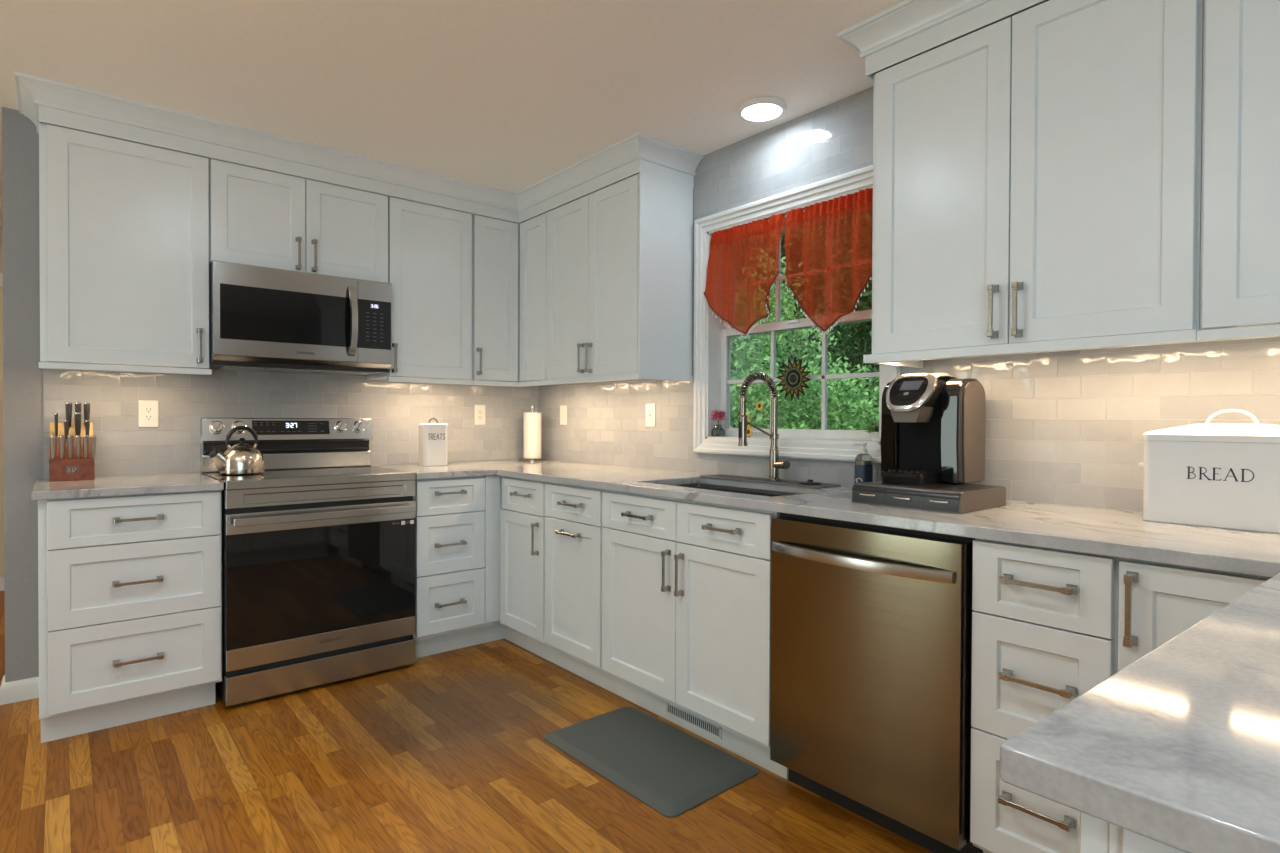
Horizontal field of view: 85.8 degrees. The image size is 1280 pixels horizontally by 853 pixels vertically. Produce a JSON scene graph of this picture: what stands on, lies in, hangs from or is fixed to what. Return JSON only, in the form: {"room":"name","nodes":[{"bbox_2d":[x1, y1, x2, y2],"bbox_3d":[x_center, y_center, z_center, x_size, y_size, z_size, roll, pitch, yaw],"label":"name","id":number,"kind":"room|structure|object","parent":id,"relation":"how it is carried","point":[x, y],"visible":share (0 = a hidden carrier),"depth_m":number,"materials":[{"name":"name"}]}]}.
{"room":"kitchen","nodes":[
{"label":"kitchen","id":0,"kind":"room"},
{"bbox_2d":[0,229,4,577],"bbox_3d":[-4.592,-0.107,4.451,4.000,2.432,0.100,0,1,-40],"label":"wall","id":1,"kind":"structure","parent":0,"point":[2,574],"depth_m":4.63,"materials":[{"name":"beige paint"}]},
{"bbox_2d":[0,273,2,285],"bbox_3d":[-4.057,0.037,4.825,0.900,2.140,0.018,0,1,-40],"label":"trim","id":2,"kind":"structure","parent":1,"relation":"attached to","point":[1,274],"depth_m":4.61,"materials":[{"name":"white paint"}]},
{"bbox_2d":[0,577,4,590],"bbox_3d":[-4.559,1.065,4.418,4.000,0.090,0.016,0,1,-40],"label":"baseboard","id":3,"kind":"structure","parent":1,"relation":"attached to","point":[2,580],"depth_m":4.63,"materials":[{"name":"white paint"}]},
{"bbox_2d":[2,107,524,682],"bbox_3d":[-1.671,-0.088,3.673,2.531,2.432,0.132,0,1,-40],"label":"wall","id":4,"kind":"structure","parent":0,"point":[22,375],"depth_m":2.84,"materials":[{"name":"grey paint"}]},
{"bbox_2d":[0,675,38,704],"bbox_3d":[-2.600,1.090,2.897,0.133,0.084,0.148,0,1,-40],"label":"baseboard","id":5,"kind":"structure","parent":4,"relation":"attached to","point":[25,689],"depth_m":2.84,"materials":[{"name":"white paint"}]},
{"bbox_2d":[39,122,211,374],"bbox_3d":[-2.164,-0.695,2.906,0.563,0.942,0.370,0,1,-40],"label":"upper cabinet","id":6,"kind":"object","parent":4,"relation":"attached to","point":[124,224],"visible":1,"depth_m":2.78,"materials":[{"name":"white paint"}]},
{"bbox_2d":[138,400,158,426],"bbox_3d":[-2.220,-0.057,3.109,0.074,0.120,0.007,0,1,-40],"label":"wall outlet","id":7,"kind":"object","parent":4,"relation":"attached to","point":[148,411],"visible":1,"depth_m":3.11,"materials":[{"name":"white plastic"}]},
{"bbox_2d":[43,369,537,478],"bbox_3d":[-1.579,-0.057,3.659,2.408,0.570,0.008,0,1,-40],"label":"backsplash","id":8,"kind":"structure","parent":4,"relation":"attached to","point":[396,410],"depth_m":3.41,"materials":[{"name":"grey tile"}]},
{"bbox_2d":[209,158,387,282],"bbox_3d":[-1.655,-0.942,3.330,0.770,0.454,0.370,0,1,-40],"label":"upper cabinet","id":9,"kind":"object","parent":4,"relation":"attached to","point":[258,216],"visible":0.94,"depth_m":3.18,"materials":[{"name":"white paint"}]},
{"bbox_2d":[209,260,391,375],"bbox_3d":[-1.630,-0.487,3.299,0.763,0.450,0.448,0,1,-40],"label":"microwave","id":10,"kind":"object","parent":9,"relation":"attached to","point":[262,319],"visible":1,"depth_m":3.14,"materials":[{"name":"silver metal"}]},
{"bbox_2d":[14,71,702,222],"bbox_3d":[-1.177,-1.228,3.294,2.883,0.140,1.045,0,1,-13],"label":"trim","id":11,"kind":"structure","parent":4,"relation":"attached to","point":[39,99],"depth_m":3.16,"materials":[{"name":"white paint"}]},
{"bbox_2d":[366,195,472,384],"bbox_3d":[-1.187,-0.700,3.728,0.464,0.942,0.370,0,1,-40],"label":"upper cabinet","id":12,"kind":"object","parent":4,"relation":"attached to","point":[430,246],"visible":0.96,"depth_m":3.61,"materials":[{"name":"white paint"}]},
{"bbox_2d":[474,405,485,424],"bbox_3d":[-0.968,-0.070,4.162,0.074,0.120,0.007,0,1,-40],"label":"wall outlet","id":13,"kind":"object","parent":4,"relation":"attached to","point":[479,410],"visible":1,"depth_m":4.16,"materials":[{"name":"white plastic"}]},
{"bbox_2d":[471,213,589,386],"bbox_3d":[-0.690,-0.701,3.981,0.620,0.942,0.622,0,1,-40],"label":"upper cabinet","id":14,"kind":"object","parent":4,"relation":"attached to","point":[509,258],"visible":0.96,"depth_m":3.85,"materials":[{"name":"white paint"}]},
{"bbox_2d":[0,591,933,852],"bbox_3d":[-1.263,1.193,1.387,5.140,0.080,9.100,0,1,-40],"label":"floor","id":15,"kind":"structure","parent":0,"point":[448,751],"depth_m":2.21,"materials":[{"name":"brown wood"}]},
{"bbox_2d":[38,490,221,742],"bbox_3d":[-2.077,0.694,2.808,0.558,0.882,0.660,0,1,-40],"label":"base cabinet","id":16,"kind":"object","parent":15,"relation":"on","point":[130,586],"visible":0.98,"depth_m":2.57,"materials":[{"name":"white paint"}]},
{"bbox_2d":[31,473,223,499],"bbox_3d":[-2.088,0.236,2.806,0.574,0.030,0.648,0,1,-40],"label":"countertop","id":17,"kind":"structure","parent":16,"relation":"on","point":[102,486],"depth_m":2.64,"materials":[{"name":"white stone"}]},
{"bbox_2d":[49,422,94,481],"bbox_3d":[-2.346,0.102,2.842,0.142,0.236,0.154,0,1,-40],"label":"knife block","id":18,"kind":"object","parent":17,"relation":"on","point":[66,469],"visible":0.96,"depth_m":2.81,"materials":[{"name":"brown wood"}]},
{"bbox_2d":[51,435,56,459],"bbox_3d":[-2.353,0.108,2.762,0.019,0.144,0.049,0,1,-40],"label":"knife","id":19,"kind":"object","parent":18,"relation":"in","point":[53,437],"visible":0.98,"depth_m":2.75,"materials":[{"name":"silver metal"}]},
{"bbox_2d":[54,413,57,435],"bbox_3d":[-2.398,0.017,2.827,0.012,0.146,0.046,0,1,-40],"label":"knife","id":20,"kind":"object","parent":18,"relation":"in","point":[55,414],"visible":0.87,"depth_m":2.82,"materials":[{"name":"metal"}]},
{"bbox_2d":[59,435,64,458],"bbox_3d":[-2.333,0.108,2.779,0.019,0.144,0.049,0,1,-40],"label":"knife","id":21,"kind":"object","parent":18,"relation":"in","point":[61,437],"visible":0.98,"depth_m":2.77,"materials":[{"name":"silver metal"}]},
{"bbox_2d":[64,420,68,442],"bbox_3d":[-2.369,0.038,2.843,0.016,0.129,0.044,0,1,-40],"label":"knife","id":22,"kind":"object","parent":18,"relation":"in","point":[66,422],"visible":0.96,"depth_m":2.83,"materials":[{"name":"metal"}]},
{"bbox_2d":[65,402,71,426],"bbox_3d":[-2.378,-0.025,2.865,0.022,0.151,0.053,0,1,-40],"label":"knife","id":23,"kind":"object","parent":18,"relation":"in","point":[68,405],"visible":0.83,"depth_m":2.85,"materials":[{"name":"metal"}]},
{"bbox_2d":[68,435,73,458],"bbox_3d":[-2.313,0.108,2.796,0.019,0.144,0.049,0,1,-40],"label":"knife","id":24,"kind":"object","parent":18,"relation":"in","point":[70,437],"visible":0.98,"depth_m":2.79,"materials":[{"name":"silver metal"}]},
{"bbox_2d":[74,412,81,434],"bbox_3d":[-2.343,0.014,2.869,0.024,0.146,0.053,0,1,-40],"label":"knife","id":25,"kind":"object","parent":18,"relation":"in","point":[77,415],"visible":0.88,"depth_m":2.86,"materials":[{"name":"metal"}]},
{"bbox_2d":[75,435,80,458],"bbox_3d":[-2.294,0.108,2.811,0.019,0.144,0.049,0,1,-40],"label":"knife","id":26,"kind":"object","parent":18,"relation":"in","point":[77,437],"visible":0.98,"depth_m":2.80,"materials":[{"name":"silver metal"}]},
{"bbox_2d":[75,402,80,411],"bbox_3d":[-2.355,-0.025,2.884,0.022,0.151,0.053,0,1,-40],"label":"knife","id":27,"kind":"object","parent":18,"relation":"in","point":[77,404],"visible":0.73,"depth_m":2.87,"materials":[{"name":"metal"}]},
{"bbox_2d":[83,435,88,458],"bbox_3d":[-2.276,0.108,2.826,0.019,0.144,0.049,0,1,-40],"label":"knife","id":28,"kind":"object","parent":18,"relation":"in","point":[85,437],"visible":0.98,"depth_m":2.82,"materials":[{"name":"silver metal"}]},
{"bbox_2d":[84,402,89,424],"bbox_3d":[-2.333,-0.026,2.903,0.022,0.151,0.053,0,1,-40],"label":"knife","id":29,"kind":"object","parent":18,"relation":"in","point":[86,404],"visible":0.7,"depth_m":2.89,"materials":[{"name":"metal"}]},
{"bbox_2d":[85,420,89,434],"bbox_3d":[-2.317,0.038,2.886,0.016,0.129,0.044,0,1,-40],"label":"knife","id":30,"kind":"object","parent":18,"relation":"in","point":[87,423],"visible":0.64,"depth_m":2.88,"materials":[{"name":"metal"}]},
{"bbox_2d":[90,435,95,458],"bbox_3d":[-2.257,0.108,2.842,0.019,0.144,0.049,0,1,-40],"label":"knife","id":31,"kind":"object","parent":18,"relation":"in","point":[92,437],"visible":0.98,"depth_m":2.83,"materials":[{"name":"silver metal"}]},
{"bbox_2d":[200,418,415,705],"bbox_3d":[-1.543,0.547,3.216,0.778,1.172,0.704,0,1,-40],"label":"range","id":32,"kind":"object","parent":15,"relation":"on","point":[318,546],"visible":0.93,"depth_m":3.01,"materials":[{"name":"silver metal"}]},
{"bbox_2d":[209,426,264,474],"bbox_3d":[-1.822,0.105,3.124,0.206,0.218,0.179,0,1,-21],"label":"kettle","id":33,"kind":"object","parent":32,"relation":"on","point":[242,458],"visible":1,"depth_m":3.07,"materials":[{"name":"metal"}]},
{"bbox_2d":[202,466,406,484],"bbox_3d":[-1.542,0.222,3.213,0.778,0.015,0.577,0,1,-40],"label":"cooktop","id":34,"kind":"object","parent":32,"relation":"in","point":[272,475],"depth_m":3.09,"materials":[{"name":"black glass"}]},
{"bbox_2d":[413,475,503,657],"bbox_3d":[-1.059,0.689,3.664,0.520,0.882,0.660,0,1,-40],"label":"base cabinet","id":35,"kind":"object","parent":15,"relation":"on","point":[457,520],"visible":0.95,"depth_m":3.42,"materials":[{"name":"white paint"}]},
{"bbox_2d":[500,476,558,665],"bbox_3d":[-0.393,0.692,3.605,0.660,0.882,0.526,0,1,-40],"label":"base cabinet","id":36,"kind":"object","parent":15,"relation":"on","point":[522,501],"visible":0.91,"depth_m":3.38,"materials":[{"name":"white paint"}]},
{"bbox_2d":[545,482,615,693],"bbox_3d":[-0.081,0.697,3.234,0.660,0.882,0.442,0,1,-40],"label":"base cabinet","id":37,"kind":"object","parent":15,"relation":"on","point":[573,514],"visible":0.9,"depth_m":3.04,"materials":[{"name":"white paint"}]},
{"bbox_2d":[544,706,758,817],"bbox_3d":[0.021,1.138,2.413,0.435,0.018,0.699,0,1,-40],"label":"kitchen mat","id":38,"kind":"object","parent":15,"relation":"on","point":[666,768],"visible":1,"depth_m":2.34,"materials":[{"name":"grey rubber"}]},
{"bbox_2d":[602,490,788,778],"bbox_3d":[0.352,0.704,2.719,0.660,0.882,0.901,0,1,-40],"label":"base cabinet","id":39,"kind":"object","parent":15,"relation":"on","point":[686,584],"visible":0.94,"depth_m":2.46,"materials":[{"name":"white paint"}]},
{"bbox_2d":[665,702,721,738],"bbox_3d":[0.197,1.097,2.575,0.004,0.042,0.296,0,1,-40],"label":"heating register","id":40,"kind":"object","parent":39,"relation":"attached to","point":[673,710],"visible":0.98,"depth_m":2.56,"materials":[{"name":"white paint"}]},
{"bbox_2d":[770,513,982,852],"bbox_3d":[0.818,0.713,2.113,0.677,0.880,0.612,0,1,-40],"label":"dishwasher","id":41,"kind":"object","parent":15,"relation":"on","point":[871,625],"visible":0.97,"depth_m":1.88,"materials":[{"name":"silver metal"}]},
{"bbox_2d":[970,539,1119,852],"bbox_3d":[1.142,0.717,1.781,0.660,0.882,0.305,0,1,-40],"label":"base cabinet","id":42,"kind":"object","parent":15,"relation":"on","point":[1045,620],"visible":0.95,"depth_m":1.61,"materials":[{"name":"white paint"}]},
{"bbox_2d":[1080,812,1185,852],"bbox_3d":[0.950,0.727,0.688,1.130,0.882,0.630,0,1,-40],"label":"base cabinet","id":43,"kind":"object","parent":15,"relation":"on","point":[1097,835],"visible":0.02,"depth_m":0.52,"materials":[{"name":"white paint"}]},
{"bbox_2d":[376,460,1279,852],"bbox_3d":[0.047,0.220,2.216,1.781,0.090,4.300,0,1,-40],"label":"countertop","id":44,"kind":"structure","parent":43,"relation":"on","point":[1178,748],"depth_m":0.69,"materials":[{"name":"white stone"}]},
{"bbox_2d":[419,418,447,465],"bbox_3d":[-1.137,0.083,3.786,0.140,0.262,0.128,0,1,-34],"label":"canister","id":45,"kind":"object","parent":44,"relation":"on","point":[433,437],"visible":1,"depth_m":3.73,"materials":[{"name":"white ceramic"}]},
{"bbox_2d":[518,405,545,461],"bbox_3d":[-0.664,0.040,4.248,0.172,0.344,0.172,0,1,-40],"label":"paper towel holder","id":46,"kind":"object","parent":44,"relation":"on","point":[532,407],"visible":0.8,"depth_m":4.19,"materials":[{"name":"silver metal"}]},
{"bbox_2d":[523,412,540,458],"bbox_3d":[-0.664,0.054,4.249,0.110,0.282,0.110,0,1,-40],"label":"paper towel roll","id":47,"kind":"object","parent":46,"relation":"on","point":[531,420],"visible":1,"depth_m":4.20,"materials":[{"name":"white paper"}]},
{"bbox_2d":[672,483,798,495],"bbox_3d":[0.358,0.361,2.705,0.423,0.200,0.783,0,1,-40],"label":"sink","id":48,"kind":"object","parent":44,"relation":"in","point":[697,484],"visible":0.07,"depth_m":2.93,"materials":[{"name":"metal"}]},
{"bbox_2d":[694,487,782,496],"bbox_3d":[0.285,0.279,2.792,0.367,0.013,0.453,0,1,-40],"label":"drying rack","id":49,"kind":"object","parent":48,"relation":"on","point":[709,488],"visible":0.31,"depth_m":2.88,"materials":[{"name":"grey metal"}]},
{"bbox_2d":[699,474,840,487],"bbox_3d":[0.526,0.227,2.897,0.146,0.006,0.650,0,1,-40],"label":"mat","id":50,"kind":"object","parent":44,"relation":"on","point":[717,476],"visible":0.86,"depth_m":2.86,"materials":[{"name":"grey plastic"}]},
{"bbox_2d":[738,372,789,480],"bbox_3d":[0.503,0.002,2.776,0.243,0.446,0.109,0,1,-40],"label":"faucet","id":51,"kind":"object","parent":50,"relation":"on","point":[775,464],"visible":1,"depth_m":2.82,"materials":[{"name":"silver metal"}]},
{"bbox_2d":[799,479,820,484],"bbox_3d":[0.673,0.217,2.723,0.084,0.017,0.084,0,1,-40],"label":"stopper","id":52,"kind":"object","parent":50,"relation":"on","point":[809,481],"visible":1,"depth_m":2.70,"materials":[{"name":"black plastic"}]},
{"bbox_2d":[852,442,872,483],"bbox_3d":[0.823,0.146,2.543,0.063,0.176,0.056,0,1,-40],"label":"soap dispenser","id":53,"kind":"object","parent":44,"relation":"on","point":[863,468],"visible":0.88,"depth_m":2.53,"materials":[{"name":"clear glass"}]},
{"bbox_2d":[855,454,872,464],"bbox_3d":[0.826,0.167,2.541,0.060,0.134,0.045,0,1,-40],"label":"bottle","id":54,"kind":"object","parent":53,"relation":"on","point":[858,460],"depth_m":2.54,"materials":[{"name":"clear glass"}]},
{"bbox_2d":[881,373,985,484],"bbox_3d":[0.920,0.003,2.232,0.310,0.350,0.262,0,1,-40],"label":"coffee maker","id":55,"kind":"object","parent":44,"relation":"on","point":[933,425],"visible":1,"depth_m":2.17,"materials":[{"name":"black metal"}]},
{"bbox_2d":[881,469,938,484],"bbox_3d":[0.850,0.158,2.177,0.130,0.040,0.136,0,1,-40],"label":"drip tray","id":56,"kind":"object","parent":55,"relation":"on","point":[897,476],"depth_m":2.14,"materials":[{"name":"black plastic"}]},
{"bbox_2d":[1138,409,1279,533],"bbox_3d":[1.471,0.101,1.726,0.198,0.289,0.350,0,1,-40],"label":"bread box","id":57,"kind":"object","parent":44,"relation":"on","point":[1207,474],"visible":1,"depth_m":1.67,"materials":[{"name":"white metal"}]},
{"bbox_2d":[1118,558,1269,671],"bbox_3d":[1.335,0.720,1.551,0.660,0.882,0.294,0,1,-40],"label":"base cabinet","id":58,"kind":"object","parent":15,"relation":"on","point":[1158,602],"visible":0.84,"depth_m":1.41,"materials":[{"name":"white paint"}]},
{"bbox_2d":[0,0,1048,229],"bbox_3d":[-1.323,-1.379,1.303,5.360,0.200,9.500,0,1,-40],"label":"ceiling","id":59,"kind":"structure","parent":0,"point":[506,95],"depth_m":2.46,"materials":[{"name":"paint"}]},
{"bbox_2d":[737,96,786,122],"bbox_3d":[0.492,-1.276,2.779,0.196,0.022,0.196,0,1,-40],"label":"recessed light","id":60,"kind":"object","parent":59,"relation":"in","point":[758,109],"visible":1,"depth_m":2.75,"materials":[{"name":"white plastic"}]},
{"bbox_2d":[742,104,781,120],"bbox_3d":[0.492,-1.269,2.779,0.158,0.008,0.158,0,1,-40],"label":"diffuser","id":61,"kind":"object","parent":60,"relation":"attached to","point":[750,112],"depth_m":2.77,"materials":[{"name":"white plastic"}]},
{"bbox_2d":[836,0,1044,80],"bbox_3d":[1.427,-1.202,1.631,0.411,0.140,1.956,0,1,-40],"label":"trim","id":62,"kind":"structure","parent":59,"relation":"attached to","point":[907,29],"depth_m":2.08,"materials":[{"name":"white paint"}]},
{"bbox_3d":[1.449,-0.060,2.046,0.132,2.432,6.640,0,1,-40],"label":"wall","id":63,"kind":"structure","parent":0,"visible":0},
{"bbox_2d":[560,405,566,424],"bbox_3d":[-0.467,-0.069,4.202,0.007,0.120,0.074,0,1,-40],"label":"wall switch","id":64,"kind":"object","parent":63,"relation":"attached to","point":[563,408],"visible":1,"depth_m":4.20,"materials":[{"name":"white plastic"}]},
{"bbox_2d":[545,173,692,384],"bbox_3d":[-0.138,-0.694,3.519,0.370,0.942,0.794,0,1,-40],"label":"upper cabinet","id":65,"kind":"object","parent":63,"relation":"attached to","point":[619,256],"visible":1,"depth_m":3.30,"materials":[{"name":"white paint"}]},
{"bbox_2d":[646,404,654,426],"bbox_3d":[0.054,-0.059,3.582,0.008,0.120,0.074,0,1,-40],"label":"wall outlet","id":66,"kind":"object","parent":63,"relation":"attached to","point":[650,408],"visible":1,"depth_m":3.58,"materials":[{"name":"white plastic"}]},
{"bbox_2d":[693,165,899,462],"bbox_3d":[0.661,-0.427,2.961,0.177,1.122,1.057,0,1,-40],"label":"window","id":67,"kind":"structure","parent":63,"relation":"in","point":[712,381],"depth_m":3.08,"materials":[{"name":"white paint"}]},
{"bbox_2d":[711,410,725,436],"bbox_3d":[0.373,-0.020,3.260,0.070,0.134,0.067,0,1,-40],"label":"flower vase","id":68,"kind":"object","parent":67,"relation":"on","point":[716,413],"visible":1,"depth_m":3.25,"materials":[{"name":"clear glass"}]},
{"bbox_2d":[711,425,724,436],"bbox_3d":[0.370,0.019,3.261,0.062,0.056,0.062,0,1,-40],"label":"jar","id":69,"kind":"object","parent":68,"relation":"on","point":[712,431],"depth_m":3.25,"materials":[{"name":"clear glass"}]},
{"bbox_2d":[746,401,762,436],"bbox_3d":[0.510,-0.032,3.099,0.012,0.162,0.115,0,1,-40],"label":"sunflower","id":70,"kind":"object","parent":67,"relation":"on","point":[759,405],"visible":0.66,"depth_m":3.11,"materials":[{"name":"yellow plant"}]},
{"bbox_2d":[710,210,804,237],"bbox_3d":[0.625,-0.894,2.924,0.012,0.011,0.891,0,1,-40],"label":"curtain rod","id":71,"kind":"object","parent":67,"relation":"attached to","point":[803,210],"visible":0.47,"depth_m":3.08,"materials":[{"name":"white paint"}]},
{"bbox_2d":[704,213,784,337],"bbox_3d":[0.426,-0.650,3.116,0.064,0.517,0.530,0,1,-39],"label":"valance","id":72,"kind":"object","parent":71,"relation":"hanging from","point":[742,267],"visible":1,"depth_m":3.08,"materials":[{"name":"red fabric"}]},
{"bbox_2d":[785,188,872,335],"bbox_3d":[0.763,-0.633,2.714,0.070,0.541,0.498,0,1,-42],"label":"valance","id":73,"kind":"object","parent":71,"relation":"hanging from","point":[860,204],"visible":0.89,"depth_m":2.72,"materials":[{"name":"red fabric"}]},
{"bbox_2d":[750,431,769,437],"bbox_3d":[0.537,0.035,3.076,0.013,0.030,0.106,0,1,-40],"label":"block","id":74,"kind":"object","parent":67,"relation":"on","point":[756,434],"visible":0.88,"depth_m":3.07,"materials":[{"name":"white paint"}]},
{"bbox_2d":[776,340,810,400],"bbox_3d":[0.671,-0.247,2.963,0.042,0.278,0.193,0,1,-40],"label":"catcher","id":75,"kind":"object","parent":67,"relation":"hanging from","point":[793,378],"visible":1,"depth_m":2.95,"materials":[{"name":"metal"}]},
{"bbox_2d":[862,418,878,440],"bbox_3d":[0.900,0.009,2.638,0.100,0.093,0.107,0,1,22],"label":"potted plant","id":76,"kind":"object","parent":67,"relation":"on","point":[874,432],"visible":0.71,"depth_m":2.63,"materials":[{"name":"green plant"}]},
{"bbox_2d":[538,86,1279,511],"bbox_3d":[0.831,-0.519,2.669,0.008,1.532,4.600,0,1,-40],"label":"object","id":77,"kind":"structure","parent":63,"relation":"attached to","point":[1063,427],"depth_m":2.24,"materials":[{"name":"grey tile"}]},
{"bbox_2d":[863,0,1225,367],"bbox_3d":[1.129,-0.674,2.014,0.370,0.942,0.860,0,1,-40],"label":"upper cabinet","id":78,"kind":"object","parent":63,"relation":"attached to","point":[1037,170],"visible":1,"depth_m":1.85,"materials":[{"name":"white paint"}]},
{"bbox_2d":[1197,0,1279,341],"bbox_3d":[1.722,-0.664,1.309,0.370,0.942,0.982,0,1,-40],"label":"upper cabinet","id":79,"kind":"object","parent":63,"relation":"attached to","point":[1240,255],"visible":1,"depth_m":1.54,"materials":[{"name":"white paint"}]},
{"label":"outside","id":80,"kind":"structure","parent":0,"visible":0},
{"bbox_3d":[7.674,1.691,17.997,29.800,0.150,50.000,0,1,-40],"label":"ground","id":81,"kind":"structure","parent":80,"visible":0},
{"bbox_2d":[733,239,817,408],"bbox_3d":[1.619,-2.835,16.923,4.504,9.004,6.342,0,1,-40],"label":"tree","id":82,"kind":"object","parent":81,"relation":"on","point":[764,259],"visible":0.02,"depth_m":16.19,"materials":[{"name":"green plant"}]},
{"bbox_2d":[730,217,878,428],"bbox_3d":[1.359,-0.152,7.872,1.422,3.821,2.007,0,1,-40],"label":"trees","id":83,"kind":"object","parent":81,"relation":"on","point":[736,348],"visible":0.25,"depth_m":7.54,"materials":[{"name":"green plant"}]},
{"bbox_2d":[730,352,878,429],"bbox_3d":[1.319,0.574,5.517,1.513,2.407,2.207,0,1,-40],"label":"shrub","id":84,"kind":"object","parent":81,"relation":"on","point":[845,410],"visible":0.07,"depth_m":5.36,"materials":[{"name":"green plant"}]},
{"bbox_2d":[815,230,879,385],"bbox_3d":[3.920,-1.747,8.280,3.135,7.013,3.486,0,1,-40],"label":"tree","id":85,"kind":"object","parent":81,"relation":"on","point":[866,299],"visible":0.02,"depth_m":8.61,"materials":[{"name":"green plant"}]},
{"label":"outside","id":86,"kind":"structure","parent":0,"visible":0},
{"bbox_2d":[755,217,878,427],"bbox_3d":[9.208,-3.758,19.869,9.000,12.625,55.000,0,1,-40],"label":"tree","id":87,"kind":"object","parent":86,"point":[818,279],"depth_m":19.92,"materials":[{"name":"green plant"}]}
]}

